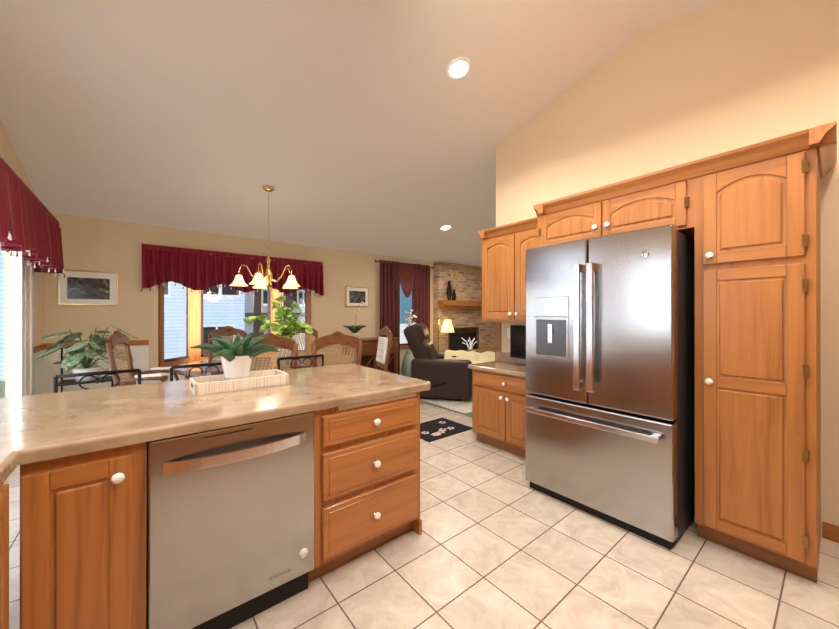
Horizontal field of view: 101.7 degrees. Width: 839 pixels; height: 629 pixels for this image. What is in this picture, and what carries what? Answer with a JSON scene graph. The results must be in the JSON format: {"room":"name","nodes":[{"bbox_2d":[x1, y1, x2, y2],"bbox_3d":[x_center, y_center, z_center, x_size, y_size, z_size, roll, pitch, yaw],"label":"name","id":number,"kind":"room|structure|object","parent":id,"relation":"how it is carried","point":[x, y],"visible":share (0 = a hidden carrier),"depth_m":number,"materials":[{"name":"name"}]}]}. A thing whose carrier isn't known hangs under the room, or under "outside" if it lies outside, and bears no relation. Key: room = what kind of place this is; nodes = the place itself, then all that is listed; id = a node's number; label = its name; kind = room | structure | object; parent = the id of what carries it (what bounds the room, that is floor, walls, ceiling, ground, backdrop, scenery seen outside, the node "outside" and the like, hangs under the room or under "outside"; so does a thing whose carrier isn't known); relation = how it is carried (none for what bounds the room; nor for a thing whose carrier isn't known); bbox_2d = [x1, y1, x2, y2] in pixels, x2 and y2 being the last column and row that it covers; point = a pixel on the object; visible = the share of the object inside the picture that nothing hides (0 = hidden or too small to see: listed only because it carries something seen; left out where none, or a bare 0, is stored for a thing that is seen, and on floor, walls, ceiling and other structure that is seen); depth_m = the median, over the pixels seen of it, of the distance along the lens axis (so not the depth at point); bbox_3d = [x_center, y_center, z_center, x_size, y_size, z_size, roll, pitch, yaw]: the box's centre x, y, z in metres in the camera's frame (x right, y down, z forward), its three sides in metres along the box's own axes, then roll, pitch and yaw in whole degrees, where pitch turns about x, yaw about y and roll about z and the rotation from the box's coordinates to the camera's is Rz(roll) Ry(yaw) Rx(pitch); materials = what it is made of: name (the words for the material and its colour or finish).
{"room":"kitchen","nodes":[
{"label":"kitchen","id":0,"kind":"room"},
{"bbox_2d":[0,119,45,397],"bbox_3d":[-2.106,-0.672,1.168,0.168,3.900,6.800,0,0,-39],"label":"wall","id":1,"kind":"structure","parent":0,"point":[25,345],"depth_m":3.17,"materials":[{"name":"beige paint"}]},
{"bbox_2d":[0,156,64,277],"bbox_3d":[-3.070,-0.660,2.641,0.233,0.560,2.113,0,0,-39],"label":"valance","id":2,"kind":"object","parent":1,"relation":"attached to","point":[30,229],"visible":1,"depth_m":2.47,"materials":[{"name":"burgundy fabric"}]},
{"bbox_2d":[44,212,432,393],"bbox_3d":[-0.677,-0.017,6.929,9.660,3.200,0.690,0,0,-39],"label":"wall","id":3,"kind":"structure","parent":0,"point":[96,244],"depth_m":4.35,"materials":[{"name":"beige paint"}]},
{"bbox_2d":[58,269,117,305],"bbox_3d":[-3.820,-0.304,3.947,0.500,0.400,0.026,0,0,-39],"label":"picture","id":4,"kind":"object","parent":3,"relation":"attached to","point":[91,288],"visible":0.88,"depth_m":3.94,"materials":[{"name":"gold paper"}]},
{"bbox_2d":[141,244,323,297],"bbox_3d":[-2.512,-0.574,4.930,2.343,0.590,0.154,0,0,-39],"label":"valance","id":5,"kind":"object","parent":3,"relation":"attached to","point":[195,269],"visible":0.9,"depth_m":4.67,"materials":[{"name":"burgundy fabric"}]},
{"bbox_2d":[345,286,367,306],"bbox_3d":[-1.121,-0.318,6.144,0.460,0.360,0.026,0,0,-39],"label":"picture","id":6,"kind":"object","parent":3,"relation":"attached to","point":[355,296],"visible":1,"depth_m":6.11,"materials":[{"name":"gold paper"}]},
{"bbox_2d":[374,259,434,374],"bbox_3d":[-0.245,0.108,6.731,1.473,2.250,0.098,0,0,-39],"label":"window curtains","id":7,"kind":"object","parent":3,"relation":"attached to","point":[409,278],"visible":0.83,"depth_m":6.63,"materials":[{"name":"red fabric"}]},
{"bbox_2d":[0,0,726,266],"bbox_3d":[1.574,-1.725,4.166,9.660,1.268,6.800,0,0,-39],"label":"ceiling","id":8,"kind":"structure","parent":0,"point":[367,126],"depth_m":2.85,"materials":[{"name":"beige paint"}]},
{"bbox_2d":[229,186,299,289],"bbox_3d":[-1.754,-0.869,3.939,0.760,1.169,0.736,0,0,-39],"label":"chandelier","id":9,"kind":"object","parent":8,"relation":"hanging from","point":[258,281],"visible":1,"depth_m":3.86,"materials":[{"name":"gold metal"}]},
{"bbox_2d":[440,225,450,230],"bbox_3d":[0.436,-1.445,5.690,0.188,0.051,0.193,0,0,45],"label":"recessed light","id":10,"kind":"object","parent":8,"relation":"in","point":[446,227],"depth_m":5.68,"materials":[{"name":"white paint"}]},
{"bbox_2d":[446,58,469,79],"bbox_3d":[0.313,-1.977,2.753,0.188,0.051,0.193,0,0,45],"label":"recessed light","id":11,"kind":"object","parent":8,"relation":"in","point":[458,68],"depth_m":2.75,"materials":[{"name":"white paint"}]},
{"bbox_2d":[4,402,838,628],"bbox_3d":[-0.518,1.310,2.750,4.630,0.060,7.250,0,0,-39],"label":"floor","id":12,"kind":"structure","parent":0,"point":[498,543],"depth_m":1.67,"materials":[{"name":"beige tile"}]},
{"bbox_2d":[0,483,8,628],"bbox_3d":[-1.105,0.860,0.486,0.521,0.836,0.918,0,0,-39],"label":"base cabinet","id":13,"kind":"object","parent":12,"relation":"on","point":[4,556],"visible":0.92,"depth_m":0.89,"materials":[{"name":"brown wood"}]},
{"bbox_2d":[0,391,71,485],"bbox_3d":[-1.127,0.419,0.508,0.545,0.042,2.860,0,0,-39],"label":"countertop","id":14,"kind":"structure","parent":13,"relation":"on","point":[19,414],"depth_m":1.27,"materials":[{"name":"stone"}]},
{"bbox_2d":[20,364,430,463],"bbox_3d":[-0.857,0.420,1.911,1.595,0.042,1.024,0,0,-39],"label":"countertop","id":15,"kind":"structure","parent":13,"relation":"on","point":[40,427],"depth_m":1.50,"materials":[{"name":"stone"}]},
{"bbox_2d":[190,369,288,396],"bbox_3d":[-0.985,0.368,1.881,0.451,0.062,0.230,0,0,-39],"label":"tray","id":16,"kind":"object","parent":15,"relation":"on","point":[211,385],"visible":0.98,"depth_m":1.82,"materials":[{"name":"white wicker"}]},
{"bbox_2d":[190,331,279,379],"bbox_3d":[-1.001,0.242,1.891,0.460,0.292,0.429,0,0,-39],"label":"potted plant","id":17,"kind":"object","parent":16,"relation":"on","point":[238,355],"visible":0.94,"depth_m":1.82,"materials":[{"name":"green plant"}]},
{"bbox_2d":[20,442,145,628],"bbox_3d":[-1.249,0.861,1.322,0.293,0.836,0.662,0,0,-39],"label":"base cabinet","id":18,"kind":"object","parent":12,"relation":"on","point":[83,541],"visible":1,"depth_m":1.09,"materials":[{"name":"brown wood"}]},
{"bbox_2d":[34,325,137,391],"bbox_3d":[-3.350,0.692,3.466,0.765,1.177,0.789,0,0,-39],"label":"potted plant","id":19,"kind":"object","parent":12,"relation":"on","point":[78,353],"visible":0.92,"depth_m":3.42,"materials":[{"name":"green plant"}]},
{"bbox_2d":[53,368,140,392],"bbox_3d":[-1.857,0.817,1.963,0.422,0.928,0.419,0,0,-39],"label":"bar stool","id":20,"kind":"object","parent":12,"relation":"on","point":[86,374],"visible":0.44,"depth_m":2.10,"materials":[{"name":"black metal"}]},
{"bbox_2d":[105,330,178,386],"bbox_3d":[-2.636,0.715,3.326,0.520,1.133,0.508,0,0,-24],"label":"armchair","id":21,"kind":"object","parent":12,"relation":"on","point":[116,337],"visible":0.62,"depth_m":3.18,"materials":[{"name":"brown wood"}]},
{"bbox_2d":[170,362,221,380],"bbox_3d":[-1.431,0.817,2.311,0.422,0.928,0.419,0,0,-39],"label":"bar stool","id":22,"kind":"object","parent":12,"relation":"on","point":[192,366],"visible":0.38,"depth_m":2.42,"materials":[{"name":"brown metal"}]},
{"bbox_2d":[208,326,246,359],"bbox_3d":[-2.468,0.716,4.359,0.480,1.133,0.520,0,0,-24],"label":"chair","id":23,"kind":"object","parent":12,"relation":"on","point":[228,330],"visible":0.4,"depth_m":4.54,"materials":[{"name":"brown wood"}]},
{"bbox_2d":[146,411,313,628],"bbox_3d":[-0.825,0.861,1.512,0.596,0.836,0.484,0,0,-39],"label":"dishwasher","id":24,"kind":"object","parent":12,"relation":"on","point":[229,527],"visible":0.88,"depth_m":1.34,"materials":[{"name":"silver metal"}]},
{"bbox_2d":[173,354,356,379],"bbox_3d":[-1.622,0.902,3.844,1.869,0.746,1.232,0,0,-39],"label":"dining table","id":25,"kind":"object","parent":12,"relation":"on","point":[211,370],"visible":0.1,"depth_m":3.48,"materials":[{"name":"brown wood"}]},
{"bbox_2d":[243,295,312,362],"bbox_3d":[-1.541,0.161,3.768,0.707,0.735,0.696,0,0,-39],"label":"ivy plant","id":26,"kind":"object","parent":25,"relation":"on","point":[288,326],"visible":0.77,"depth_m":3.75,"materials":[{"name":"green plant"}]},
{"bbox_2d":[250,332,297,370],"bbox_3d":[-1.356,0.715,3.076,0.480,1.133,0.520,0,0,-24],"label":"chair","id":27,"kind":"object","parent":12,"relation":"on","point":[284,343],"visible":0.29,"depth_m":2.89,"materials":[{"name":"brown wicker"}]},
{"bbox_2d":[277,354,323,369],"bbox_3d":[-0.880,0.817,2.759,0.422,0.928,0.419,0,0,-39],"label":"bar stool","id":28,"kind":"object","parent":12,"relation":"on","point":[295,358],"visible":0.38,"depth_m":2.90,"materials":[{"name":"brown metal"}]},
{"bbox_2d":[291,327,317,355],"bbox_3d":[-1.612,0.716,4.734,0.480,1.133,0.520,0,0,-24],"label":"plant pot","id":29,"kind":"object","parent":12,"relation":"on","point":[314,333],"visible":0.1,"depth_m":4.94,"materials":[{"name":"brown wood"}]},
{"bbox_2d":[311,331,361,366],"bbox_3d":[-0.841,0.715,3.315,0.480,1.133,0.520,0,0,-24],"label":"chair","id":30,"kind":"object","parent":12,"relation":"on","point":[334,338],"visible":0.38,"depth_m":3.10,"materials":[{"name":"brown wicker"}]},
{"bbox_2d":[308,392,421,581],"bbox_3d":[-0.414,0.861,2.000,0.650,0.836,0.665,0,0,-39],"label":"base cabinet","id":31,"kind":"object","parent":12,"relation":"on","point":[366,476],"visible":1,"depth_m":1.73,"materials":[{"name":"brown wood"}]},
{"bbox_2d":[341,337,399,373],"bbox_3d":[-0.843,0.847,5.928,0.960,0.870,0.411,0,0,-39],"label":"sideboard","id":32,"kind":"object","parent":12,"relation":"on","point":[369,350],"visible":0.35,"depth_m":5.86,"materials":[{"name":"brown wood"}]},
{"bbox_2d":[344,302,365,337],"bbox_3d":[-1.091,0.094,5.760,0.386,0.635,0.394,0,0,-39],"label":"orchid","id":33,"kind":"object","parent":32,"relation":"on","point":[353,329],"visible":0.96,"depth_m":5.73,"materials":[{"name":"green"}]},
{"bbox_2d":[375,326,392,371],"bbox_3d":[-0.668,0.716,4.468,0.520,1.133,0.480,0,0,-24],"label":"padded chair","id":34,"kind":"object","parent":12,"relation":"on","point":[383,354],"visible":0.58,"depth_m":4.45,"materials":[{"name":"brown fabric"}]},
{"bbox_2d":[420,418,471,441],"bbox_3d":[0.191,1.273,3.811,0.650,0.013,0.500,0,0,-39],"label":"door mat","id":35,"kind":"object","parent":12,"relation":"on","point":[435,429],"visible":0.94,"depth_m":3.77,"materials":[{"name":"black fabric"}]},
{"bbox_2d":[472,369,529,457],"bbox_3d":[0.949,0.913,3.236,0.489,0.733,0.850,0,0,-39],"label":"base cabinet","id":36,"kind":"object","parent":12,"relation":"on","point":[499,410],"visible":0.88,"depth_m":3.17,"materials":[{"name":"brown wood"}]},
{"bbox_2d":[468,352,525,377],"bbox_3d":[0.948,0.475,3.258,0.464,0.140,0.885,0,0,-39],"label":"countertop","id":37,"kind":"structure","parent":36,"relation":"on","point":[505,363],"depth_m":3.38,"materials":[{"name":"stone"}]},
{"bbox_2d":[510,325,525,366],"bbox_3d":[1.085,0.305,3.195,0.178,0.400,0.602,0,0,-39],"label":"tv","id":38,"kind":"object","parent":37,"relation":"on","point":[517,341],"visible":0.17,"depth_m":3.35,"materials":[{"name":"black"}]},
{"bbox_2d":[526,224,694,549],"bbox_3d":[1.353,0.397,2.406,0.862,1.765,0.908,0,0,-39],"label":"refrigerator","id":39,"kind":"object","parent":12,"relation":"on","point":[610,378],"visible":0.98,"depth_m":2.06,"materials":[{"name":"grey metal"}]},
{"bbox_2d":[692,121,836,582],"bbox_3d":[1.927,0.214,1.905,0.654,2.130,0.510,0,0,-39],"label":"pantry cabinet","id":40,"kind":"object","parent":12,"relation":"on","point":[757,351],"visible":1,"depth_m":1.72,"materials":[{"name":"brown wood"}]},
{"bbox_2d":[420,400,471,417],"bbox_3d":[2.104,1.311,6.807,5.500,0.064,3.370,0,0,-39],"label":"floor carpet","id":41,"kind":"object","parent":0,"point":[469,414],"depth_m":4.54,"materials":[{"name":"carpet"}]},
{"bbox_2d":[401,306,416,376],"bbox_3d":[-0.178,0.532,6.415,0.355,1.501,0.344,0,0,-39],"label":"vase","id":42,"kind":"object","parent":41,"relation":"on","point":[408,358],"visible":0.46,"depth_m":6.32,"materials":[{"name":"grey ceramic"}]},
{"bbox_2d":[438,315,453,352],"bbox_3d":[0.507,0.644,6.868,0.540,1.277,0.380,0,0,-39],"label":"floor lamp","id":43,"kind":"object","parent":41,"relation":"on","point":[447,326],"visible":0.79,"depth_m":6.81,"materials":[{"name":"gold metal"}]},
{"bbox_2d":[420,397,471,413],"bbox_3d":[0.830,1.274,5.718,2.050,0.008,1.750,0,0,-39],"label":"rug","id":44,"kind":"object","parent":41,"relation":"on","point":[463,406],"visible":0.21,"depth_m":4.87,"materials":[{"name":"beige carpet"}]},
{"bbox_2d":[403,323,494,399],"bbox_3d":[0.616,0.705,5.389,1.660,1.126,0.968,0,0,13],"label":"recliner","id":45,"kind":"object","parent":44,"relation":"on","point":[447,374],"visible":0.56,"depth_m":5.01,"materials":[{"name":"brown leather"}]},
{"bbox_2d":[466,348,494,352],"bbox_3d":[1.370,0.996,6.996,0.600,0.546,0.550,0,0,-39],"label":"side table","id":46,"kind":"object","parent":44,"relation":"on","point":[480,350],"visible":0.27,"depth_m":6.93,"materials":[{"name":"brown wood"}]},
{"bbox_2d":[433,261,494,352],"bbox_3d":[1.501,0.082,7.921,2.730,2.403,0.578,0,0,-39],"label":"fireplace","id":47,"kind":"object","parent":41,"relation":"on","point":[462,312],"visible":0.54,"depth_m":7.56,"materials":[{"name":"brick"}]},
{"bbox_2d":[446,268,460,299],"bbox_3d":[0.729,-0.657,7.312,0.424,0.721,0.168,0,0,-39],"label":"vase","id":48,"kind":"object","parent":47,"relation":"on","point":[449,292],"visible":0.98,"depth_m":7.20,"materials":[{"name":"brown"}]},
{"bbox_2d":[496,0,838,535],"bbox_3d":[2.019,-0.671,2.438,0.130,3.900,3.560,0,0,-39],"label":"wall","id":49,"kind":"structure","parent":0,"point":[724,76],"depth_m":2.39,"materials":[{"name":"beige paint"}]},
{"bbox_2d":[495,322,500,360],"bbox_3d":[0.863,0.680,3.742,0.013,1.200,0.074,0,0,-39],"label":"door frame","id":50,"kind":"structure","parent":49,"relation":"attached to","point":[497,336],"depth_m":3.74,"materials":[{"name":"brown wood"}]},
{"bbox_2d":[478,217,536,321],"bbox_3d":[0.995,-0.390,3.287,0.354,0.920,0.830,0,0,-39],"label":"upper cabinet","id":51,"kind":"object","parent":49,"relation":"attached to","point":[505,247],"visible":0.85,"depth_m":3.27,"materials":[{"name":"brown wood"}]},
{"bbox_2d":[507,328,509,338],"bbox_3d":[0.961,0.200,3.627,0.010,0.120,0.080,0,0,-39],"label":"light switch","id":52,"kind":"object","parent":49,"relation":"attached to","point":[508,333],"visible":0.54,"depth_m":3.64,"materials":[{"name":"white plastic"}]},
{"bbox_2d":[533,161,694,246],"bbox_3d":[1.453,-0.436,2.487,0.654,0.830,0.990,0,0,-39],"label":"upper cabinet","id":53,"kind":"object","parent":49,"relation":"attached to","point":[666,196],"visible":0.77,"depth_m":2.20,"materials":[{"name":"brown wood"}]},
{"bbox_2d":[822,521,838,542],"bbox_3d":[2.333,1.234,1.935,0.014,0.090,0.065,0,0,-39],"label":"baseboard","id":54,"kind":"structure","parent":49,"relation":"attached to","point":[830,531],"depth_m":1.93,"materials":[{"name":"brown wood"}]},
{"label":"outside","id":55,"kind":"structure","parent":0,"visible":0},
{"bbox_2d":[0,250,411,397],"bbox_3d":[-4.250,-10.212,13.035,70.000,27.000,22.500,0,0,-39],"label":"outside","id":56,"kind":"object","parent":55,"point":[261,294],"depth_m":11.11,"materials":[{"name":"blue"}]}
]}

